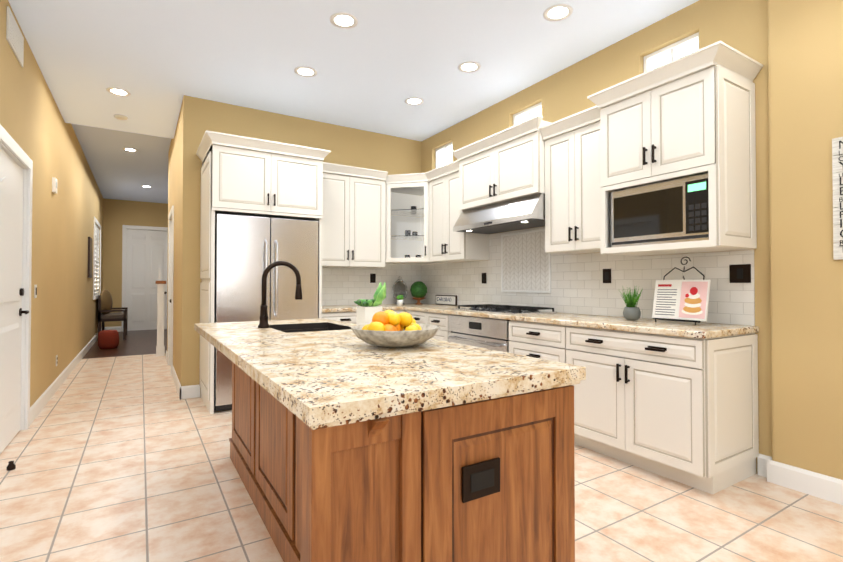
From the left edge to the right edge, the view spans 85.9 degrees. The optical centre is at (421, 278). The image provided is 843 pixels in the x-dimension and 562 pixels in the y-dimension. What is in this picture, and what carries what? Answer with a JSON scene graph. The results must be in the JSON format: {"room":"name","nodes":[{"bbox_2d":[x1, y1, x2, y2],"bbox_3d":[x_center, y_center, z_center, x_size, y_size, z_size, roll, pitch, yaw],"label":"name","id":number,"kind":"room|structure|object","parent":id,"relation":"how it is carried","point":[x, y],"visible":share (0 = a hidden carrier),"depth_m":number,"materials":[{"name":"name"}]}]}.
{"room":"kitchen","nodes":[
{"label":"kitchen","id":0,"kind":"room"},
{"bbox_2d":[0,0,102,406],"bbox_3d":[-5.333,-0.524,6.965,0.140,3.600,10.040,0,-1,-32],"label":"wall","id":1,"kind":"structure","parent":0,"point":[64,304],"depth_m":4.76,"materials":[{"name":"paint"}]},
{"bbox_2d":[6,6,23,66],"bbox_3d":[-2.960,-1.748,3.305,0.015,0.230,0.470,0,-1,-32],"label":"air vent","id":2,"kind":"object","parent":1,"relation":"in","point":[14,38],"visible":1,"depth_m":3.26,"materials":[{"name":"white plastic"}]},
{"bbox_2d":[0,124,32,453],"bbox_3d":[-3.019,0.120,3.266,0.180,2.212,1.114,0,-1,-32],"label":"door","id":3,"kind":"structure","parent":1,"relation":"in","point":[16,172],"depth_m":3.42,"materials":[{"name":"white wood"}]},
{"bbox_2d":[34,285,36,297],"bbox_3d":[-3.418,0.116,4.013,0.009,0.118,0.075,0,-1,-32],"label":"light switch","id":4,"kind":"object","parent":1,"relation":"attached to","point":[35,291],"visible":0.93,"depth_m":3.99,"materials":[{"name":"white plastic"}]},
{"bbox_2d":[52,177,56,193],"bbox_3d":[-3.878,-0.978,4.790,0.031,0.150,0.120,0,-1,-32],"label":"thermostat","id":5,"kind":"object","parent":1,"relation":"attached to","point":[54,185],"visible":1,"depth_m":4.74,"materials":[{"name":"white plastic"}]},
{"bbox_2d":[30,328,101,424],"bbox_3d":[-5.225,1.211,6.916,0.015,0.130,9.916,0,-1,-32],"label":"baseboard","id":6,"kind":"structure","parent":1,"relation":"attached to","point":[40,403],"depth_m":5.01,"materials":[{"name":"white wood"}]},
{"bbox_2d":[88,237,91,277],"bbox_3d":[-5.987,-0.367,8.181,0.030,0.720,0.500,0,-1,-32],"label":"framed picture","id":7,"kind":"object","parent":1,"relation":"attached to","point":[89,257],"visible":1,"depth_m":7.98,"materials":[{"name":"brown wood"}]},
{"bbox_2d":[93,216,100,299],"bbox_3d":[-6.962,-0.388,9.636,0.150,1.640,1.740,0,-1,-32],"label":"window shutters","id":8,"kind":"object","parent":1,"relation":"attached to","point":[96,255],"visible":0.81,"depth_m":9.68,"materials":[{"name":"white wood"}]},
{"bbox_2d":[71,124,170,203],"bbox_3d":[-4.859,-2.038,9.274,3.800,0.150,6.970,0,-1,-32],"label":"ceiling","id":9,"kind":"structure","parent":0,"point":[118,172],"depth_m":7.88,"materials":[{"name":"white paint"}]},
{"bbox_2d":[122,148,137,151],"bbox_3d":[-4.588,-2.020,7.130,0.210,0.004,0.210,0,-1,-32],"label":"recessed light","id":10,"kind":"object","parent":9,"relation":"in","point":[130,149],"visible":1,"depth_m":7.11,"materials":[{"name":"white"}]},
{"bbox_2d":[82,329,166,358],"bbox_3d":[-5.386,1.348,10.079,3.800,0.060,4.970,0,-1,-32],"label":"floor","id":11,"kind":"structure","parent":0,"point":[139,342],"depth_m":8.60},
{"bbox_2d":[98,330,118,348],"bbox_3d":[-5.773,1.124,8.353,0.330,0.340,0.330,0,-1,-32],"label":"stool","id":12,"kind":"object","parent":11,"relation":"on","point":[108,339],"visible":1,"depth_m":8.23,"materials":[{"name":"fabric"}]},
{"bbox_2d":[98,290,127,339],"bbox_3d":[-6.811,0.782,10.008,0.503,1.070,1.100,0,-1,-32],"label":"chair","id":13,"kind":"object","parent":11,"relation":"on","point":[105,304],"visible":0.98,"depth_m":9.62,"materials":[{"name":"brown wood"}]},
{"bbox_2d":[155,268,165,356],"bbox_3d":[-4.529,0.548,7.835,0.150,1.480,0.945,0,-1,-32],"label":"newel post","id":14,"kind":"object","parent":11,"relation":"on","point":[160,346],"visible":1,"depth_m":7.45,"materials":[{"name":"white wood"}]},
{"bbox_2d":[103,198,167,330],"bbox_3d":[-6.566,-0.456,12.024,3.380,3.600,0.140,0,-1,-32],"label":"wall","id":15,"kind":"structure","parent":0,"point":[117,214],"depth_m":11.31,"materials":[{"name":"paint"}]},
{"bbox_2d":[105,326,120,331],"bbox_3d":[-6.529,1.278,11.932,3.090,0.130,0.015,0,-1,-32],"label":"baseboard","id":16,"kind":"structure","parent":15,"relation":"attached to","point":[118,328],"depth_m":11.25,"materials":[{"name":"white wood"}]},
{"bbox_2d":[122,225,167,331],"bbox_3d":[-7.061,0.004,11.688,1.114,2.672,0.176,0,-1,-32],"label":"entry door","id":17,"kind":"structure","parent":15,"relation":"in","point":[144,253],"depth_m":11.63,"materials":[{"name":"white wood"}]},
{"bbox_2d":[167,95,214,396],"bbox_3d":[-3.143,-0.536,6.052,0.300,3.600,3.020,0,-1,-32],"label":"wall","id":18,"kind":"structure","parent":0,"point":[196,119],"depth_m":4.76,"materials":[{"name":"paint"}]},
{"bbox_2d":[167,205,173,370],"bbox_3d":[-3.376,0.162,6.381,0.336,2.212,0.944,0,-1,-32],"label":"closet door","id":19,"kind":"structure","parent":18,"relation":"in","point":[170,278],"depth_m":6.63,"materials":[{"name":"white wood"}]},
{"bbox_2d":[166,350,180,398],"bbox_3d":[-3.273,1.197,5.938,0.015,0.130,3.036,0,-1,-32],"label":"baseboard","id":20,"kind":"structure","parent":18,"relation":"attached to","point":[176,380],"depth_m":5.21,"materials":[{"name":"white wood"}]},
{"bbox_2d":[180,385,199,398],"bbox_3d":[-2.402,1.181,4.701,0.191,0.130,0.015,0,-1,-32],"label":"baseboard","id":21,"kind":"structure","parent":18,"relation":"attached to","point":[190,391],"depth_m":4.70,"materials":[{"name":"white wood"}]},
{"bbox_2d":[215,101,420,305],"bbox_3d":[-1.147,-0.542,5.596,2.610,3.600,0.140,0,-1,-32],"label":"wall","id":22,"kind":"structure","parent":0,"point":[389,154],"depth_m":5.55,"materials":[{"name":"paint"}]},
{"bbox_2d":[322,162,387,267],"bbox_3d":[-0.915,-0.714,5.415,0.944,1.159,0.411,0,-1,-32],"label":"upper cabinet","id":23,"kind":"object","parent":22,"relation":"attached to","point":[353,227],"visible":0.79,"depth_m":5.31,"materials":[{"name":"white wood"}]},
{"bbox_2d":[322,264,421,305],"bbox_3d":[-0.722,0.074,5.763,1.650,0.526,0.009,0,-1,-32],"label":"tile backsplash","id":24,"kind":"structure","parent":22,"relation":"attached to","point":[340,286],"depth_m":5.74,"materials":[{"name":"white tile"}]},
{"bbox_2d":[370,274,375,282],"bbox_3d":[-0.623,0.001,5.815,0.075,0.118,0.008,0,-1,-32],"label":"outlet","id":25,"kind":"object","parent":24,"relation":"attached to","point":[372,278],"visible":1,"depth_m":5.81,"materials":[{"name":"black plastic"}]},
{"bbox_2d":[8,0,698,140],"bbox_3d":[-0.962,-2.004,1.788,6.930,0.120,9.900,0,-1,-32],"label":"ceiling","id":26,"kind":"structure","parent":0,"point":[378,64],"depth_m":3.86,"materials":[{"name":"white paint"}]},
{"bbox_2d":[106,87,130,95],"bbox_3d":[-3.096,-1.903,4.629,0.210,0.004,0.210,0,-1,-32],"label":"recessed light","id":27,"kind":"object","parent":26,"relation":"in","point":[117,91],"visible":1,"depth_m":4.62,"materials":[{"name":"white"}]},
{"bbox_2d":[114,114,127,119],"bbox_3d":[-3.522,-1.880,5.306,0.136,0.032,0.136,0,-1,-32],"label":"smoke detector","id":28,"kind":"object","parent":26,"relation":"attached to","point":[120,117],"visible":1,"depth_m":5.27,"materials":[{"name":"white plastic"}]},
{"bbox_2d":[294,66,316,76],"bbox_3d":[-1.071,-1.909,4.191,0.210,0.004,0.210,0,-1,-32],"label":"recessed light","id":29,"kind":"object","parent":26,"relation":"in","point":[304,71],"visible":1,"depth_m":4.18,"materials":[{"name":"white"}]},
{"bbox_2d":[330,12,357,28],"bbox_3d":[-0.578,-1.920,3.378,0.210,0.004,0.210,0,-1,-32],"label":"recessed light","id":30,"kind":"object","parent":26,"relation":"in","point":[343,20],"visible":1,"depth_m":3.37,"materials":[{"name":"white"}]},
{"bbox_2d":[405,97,423,104],"bbox_3d":[-0.077,-1.900,4.866,0.210,0.004,0.210,0,-1,-32],"label":"recessed light","id":31,"kind":"object","parent":26,"relation":"in","point":[414,101],"visible":1,"depth_m":4.87,"materials":[{"name":"white"}]},
{"bbox_2d":[458,61,480,72],"bbox_3d":[0.433,-1.911,4.100,0.210,0.004,0.210,0,-1,-32],"label":"recessed light","id":32,"kind":"object","parent":26,"relation":"in","point":[469,66],"visible":1,"depth_m":4.10,"materials":[{"name":"white"}]},
{"bbox_2d":[543,4,572,20],"bbox_3d":[0.989,-1.922,3.280,0.210,0.004,0.210,0,-1,-32],"label":"recessed light","id":33,"kind":"object","parent":26,"relation":"in","point":[558,12],"visible":1,"depth_m":3.27,"materials":[{"name":"white"}]},
{"bbox_2d":[0,353,842,561],"bbox_3d":[-1.484,1.247,2.585,6.930,0.060,11.880,0,-1,-32],"label":"floor","id":34,"kind":"structure","parent":0,"point":[121,459],"depth_m":2.48,"materials":[{"name":"tile"}]},
{"bbox_2d":[7,461,15,470],"bbox_3d":[-2.621,1.195,2.892,0.044,0.052,0.044,0,-1,-32],"label":"door stop","id":35,"kind":"object","parent":34,"relation":"on","point":[11,465],"visible":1,"depth_m":2.88,"materials":[{"name":"black metal"}]},
{"bbox_2d":[196,130,330,413],"bbox_3d":[-1.653,-0.034,4.696,1.168,2.559,0.841,0,-1,-32],"label":"surround","id":36,"kind":"object","parent":34,"relation":"on","point":[246,176],"visible":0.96,"depth_m":4.37,"materials":[{"name":"white wood"}]},
{"bbox_2d":[214,214,317,410],"bbox_3d":[-1.646,0.330,4.681,0.960,1.830,0.809,0,-1,-32],"label":"refrigerator","id":37,"kind":"object","parent":34,"relation":"on","point":[249,250],"visible":0.46,"depth_m":4.33,"materials":[{"name":"grey metal"}]},
{"bbox_2d":[322,310,404,323],"bbox_3d":[-0.798,0.814,5.318,1.062,0.880,0.665,0,-1,-32],"label":"base cabinet","id":38,"kind":"object","parent":34,"relation":"on","point":[348,317],"visible":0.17,"depth_m":4.95,"materials":[{"name":"white wood"}]},
{"bbox_2d":[322,304,401,312],"bbox_3d":[-0.818,0.353,5.315,1.020,0.040,0.657,0,-1,-32],"label":"countertop","id":39,"kind":"structure","parent":38,"relation":"on","point":[340,308],"depth_m":5.08,"materials":[{"name":"stone"}]},
{"bbox_2d":[196,330,585,561],"bbox_3d":[-0.483,0.777,2.201,0.893,0.868,2.390,0,-1,-32],"label":"kitchen island","id":40,"kind":"object","parent":34,"relation":"on","point":[347,444],"depth_m":1.22,"materials":[{"name":"wood"}]},
{"bbox_2d":[194,318,585,425],"bbox_3d":[-0.494,0.318,2.217,0.890,0.052,2.410,0,-1,-32],"label":"island countertop","id":41,"kind":"structure","parent":40,"relation":"on","point":[332,375],"depth_m":1.40,"materials":[{"name":"beige stone"}]},
{"bbox_2d":[258,261,301,327],"bbox_3d":[-0.853,0.096,2.759,0.267,0.404,0.106,0,-1,-32],"label":"faucet","id":42,"kind":"object","parent":41,"relation":"on","point":[263,318],"visible":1,"depth_m":2.72,"materials":[{"name":"black metal"}]},
{"bbox_2d":[354,282,385,324],"bbox_3d":[-0.275,0.157,2.365,0.166,0.272,0.156,0,-1,-32],"label":"succulent pot","id":43,"kind":"object","parent":41,"relation":"on","point":[367,309],"visible":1,"depth_m":2.33,"materials":[{"name":"white ceramic"}]},
{"bbox_2d":[350,310,439,347],"bbox_3d":[-0.111,0.212,1.933,0.380,0.149,0.380,0,-1,-32],"label":"fruit bowl","id":44,"kind":"object","parent":41,"relation":"on","point":[390,328],"visible":1,"depth_m":1.83,"materials":[{"name":"stone"}]},
{"bbox_2d":[404,310,758,494],"bbox_3d":[0.766,0.801,4.334,0.665,0.880,3.986,0,-1,-32],"label":"base cabinet","id":45,"kind":"object","parent":34,"relation":"on","point":[683,410],"visible":0.58,"depth_m":2.75,"materials":[{"name":"white wood"}]},
{"bbox_2d":[448,315,509,352],"bbox_3d":[0.719,0.737,4.336,0.628,0.737,0.856,0,-1,-32],"label":"oven","id":46,"kind":"object","parent":45,"relation":"in","point":[488,333],"visible":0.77,"depth_m":4.14,"materials":[{"name":"grey metal"}]},
{"bbox_2d":[402,303,758,338],"bbox_3d":[0.772,0.340,4.340,0.654,0.040,3.992,0,-1,-32],"label":"countertop","id":47,"kind":"structure","parent":45,"relation":"on","point":[701,330],"depth_m":3.09,"materials":[{"name":"stone"}]},
{"bbox_2d":[393,276,406,303],"bbox_3d":[-0.281,0.158,5.888,0.190,0.365,0.190,0,-1,-32],"label":"glass cloche","id":48,"kind":"object","parent":47,"relation":"on","point":[399,287],"visible":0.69,"depth_m":5.82,"materials":[{"name":"clear"}]},
{"bbox_2d":[396,295,403,305],"bbox_3d":[-0.260,0.270,5.569,0.093,0.131,0.094,0,-1,-32],"label":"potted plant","id":49,"kind":"object","parent":47,"relation":"on","point":[400,298],"visible":1,"depth_m":5.54,"materials":[{"name":"white"}]},
{"bbox_2d":[410,281,426,304],"bbox_3d":[-0.035,0.190,5.843,0.221,0.298,0.227,0,-1,-32],"label":"topiary","id":50,"kind":"object","parent":47,"relation":"on","point":[418,289],"visible":1,"depth_m":5.77,"materials":[{"name":"green plant"}]},
{"bbox_2d":[436,295,456,305],"bbox_3d":[0.307,0.275,5.663,0.023,0.124,0.440,0,-1,-32],"label":"plaque","id":51,"kind":"object","parent":47,"relation":"on","point":[451,300],"visible":1,"depth_m":5.64,"materials":[{"name":"white wood"}]},
{"bbox_2d":[451,304,556,314],"bbox_3d":[0.769,0.296,4.373,0.520,0.046,0.930,0,-1,-32],"label":"cooktop","id":52,"kind":"object","parent":47,"relation":"in","point":[505,309],"visible":1,"depth_m":4.17,"materials":[{"name":"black metal"}]},
{"bbox_2d":[620,285,642,319],"bbox_3d":[1.528,0.178,3.282,0.175,0.253,0.150,0,-1,-32],"label":"grass plant","id":53,"kind":"object","parent":47,"relation":"on","point":[631,311],"visible":1,"depth_m":3.26,"materials":[{"name":"green plant"}]},
{"bbox_2d":[652,257,710,324],"bbox_3d":[1.769,0.077,3.030,0.276,0.443,0.351,0,-1,-32],"label":"cookbook stand","id":54,"kind":"object","parent":47,"relation":"on","point":[684,300],"visible":1,"depth_m":2.97,"materials":[{"name":"white paper"}]},
{"bbox_2d":[421,0,771,473],"bbox_3d":[1.094,-0.556,4.591,0.140,3.600,4.210,0,-1,-32],"label":"wall","id":55,"kind":"structure","parent":0,"point":[741,26],"depth_m":3.19,"materials":[{"name":"paint"}]},
{"bbox_2d":[385,173,452,264],"bbox_3d":[-0.115,-0.720,5.713,0.729,1.059,0.749,0,-1,-32],"label":"upper cabinet","id":56,"kind":"object","parent":55,"relation":"attached to","point":[407,218],"visible":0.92,"depth_m":5.47,"materials":[{"name":"white wood"}]},
{"bbox_2d":[435,142,451,167],"bbox_3d":[0.338,-1.499,5.860,0.080,0.436,0.456,0,-1,-32],"label":"clerestory window","id":57,"kind":"structure","parent":55,"relation":"in","point":[443,155],"depth_m":5.96,"materials":[{"name":"white glass"}]},
{"bbox_2d":[425,160,488,261],"bbox_3d":[0.397,-0.727,5.190,0.411,1.059,0.684,0,-1,-32],"label":"upper cabinet","id":58,"kind":"object","parent":55,"relation":"attached to","point":[448,243],"visible":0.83,"depth_m":5.07,"materials":[{"name":"white wood"}]},
{"bbox_2d":[451,115,550,210],"bbox_3d":[0.845,-1.030,4.405,0.481,0.624,1.239,0,-1,-32],"label":"upper cabinet","id":59,"kind":"object","parent":55,"relation":"attached to","point":[507,164],"visible":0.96,"depth_m":4.19,"materials":[{"name":"white wood"}]},
{"bbox_2d":[453,193,544,233],"bbox_3d":[0.833,-0.601,4.392,0.493,0.231,1.119,0,-1,-32],"label":"range hood","id":60,"kind":"object","parent":59,"relation":"attached to","point":[527,212],"visible":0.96,"depth_m":4.21,"materials":[{"name":"silver metal"}]},
{"bbox_2d":[513,102,541,125],"bbox_3d":[1.116,-1.511,4.606,0.080,0.426,0.446,0,-1,-32],"label":"clerestory window","id":61,"kind":"structure","parent":55,"relation":"in","point":[527,113],"depth_m":4.61,"materials":[{"name":"white glass"}]},
{"bbox_2d":[539,105,600,253],"bbox_3d":[1.340,-0.748,3.671,0.411,1.059,0.634,0,-1,-32],"label":"upper cabinet","id":62,"kind":"object","parent":55,"relation":"attached to","point":[572,184],"visible":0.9,"depth_m":3.60,"materials":[{"name":"white wood"}]},
{"bbox_2d":[422,226,754,325],"bbox_3d":[1.036,-0.084,4.525,0.019,0.811,3.969,0,-1,-32],"label":"tile backsplash","id":63,"kind":"structure","parent":55,"relation":"attached to","point":[521,268],"depth_m":3.99,"materials":[{"name":"white tile"}]},
{"bbox_2d":[482,273,485,282],"bbox_3d":[0.699,0.000,5.062,0.008,0.118,0.075,0,-1,-32],"label":"outlet","id":64,"kind":"object","parent":63,"relation":"attached to","point":[483,277],"visible":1,"depth_m":5.06,"materials":[{"name":"black plastic"}]},
{"bbox_2d":[603,269,610,282],"bbox_3d":[1.526,-0.018,3.728,0.009,0.118,0.075,0,-1,-32],"label":"outlet","id":65,"kind":"object","parent":63,"relation":"attached to","point":[606,275],"visible":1,"depth_m":3.72,"materials":[{"name":"black plastic"}]},
{"bbox_2d":[729,264,750,282],"bbox_3d":[2.040,-0.029,2.900,0.009,0.118,0.120,0,-1,-32],"label":"outlet","id":66,"kind":"object","parent":63,"relation":"attached to","point":[740,273],"visible":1,"depth_m":2.89,"materials":[{"name":"black plastic"}]},
{"bbox_2d":[643,32,698,71],"bbox_3d":[1.883,-1.523,3.370,0.080,0.416,0.436,0,-1,-32],"label":"clerestory window","id":67,"kind":"structure","parent":55,"relation":"in","point":[675,50],"depth_m":3.36,"materials":[{"name":"white glass"}]},
{"bbox_2d":[587,41,762,255],"bbox_3d":[1.661,-0.749,3.039,0.531,1.144,0.888,0,-1,-32],"label":"upper cabinet","id":68,"kind":"object","parent":55,"relation":"attached to","point":[690,114],"visible":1,"depth_m":2.78,"materials":[{"name":"white wood"}]},
{"bbox_2d":[609,173,708,247],"bbox_3d":[1.692,-0.418,3.054,0.402,0.399,0.684,0,-1,-32],"label":"microwave","id":69,"kind":"object","parent":68,"relation":"in","point":[673,211],"visible":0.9,"depth_m":2.92,"materials":[{"name":"grey metal"}]},
{"bbox_2d":[757,454,771,477],"bbox_3d":[2.109,1.155,2.783,0.015,0.130,0.071,0,-1,-32],"label":"baseboard","id":70,"kind":"structure","parent":55,"relation":"attached to","point":[762,464],"depth_m":2.79,"materials":[{"name":"white wood"}]},
{"bbox_2d":[767,0,842,479],"bbox_3d":[3.226,-0.603,1.107,0.210,3.600,3.960,0,-1,-32],"label":"wall","id":71,"kind":"structure","parent":0,"point":[805,68],"depth_m":2.58,"materials":[{"name":"paint"}]},
{"bbox_2d":[767,459,842,504],"bbox_3d":[3.125,1.131,1.031,0.015,0.130,3.976,0,-1,-32],"label":"baseboard","id":72,"kind":"structure","parent":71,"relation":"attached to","point":[824,487],"depth_m":2.56,"materials":[{"name":"white wood"}]},
{"bbox_2d":[832,137,842,259],"bbox_3d":[2.416,-0.433,2.189,0.021,0.658,0.655,0,-1,-32],"label":"sign","id":73,"kind":"object","parent":71,"relation":"attached to","point":[837,159],"visible":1,"depth_m":2.44,"materials":[{"name":"white"}]}
]}

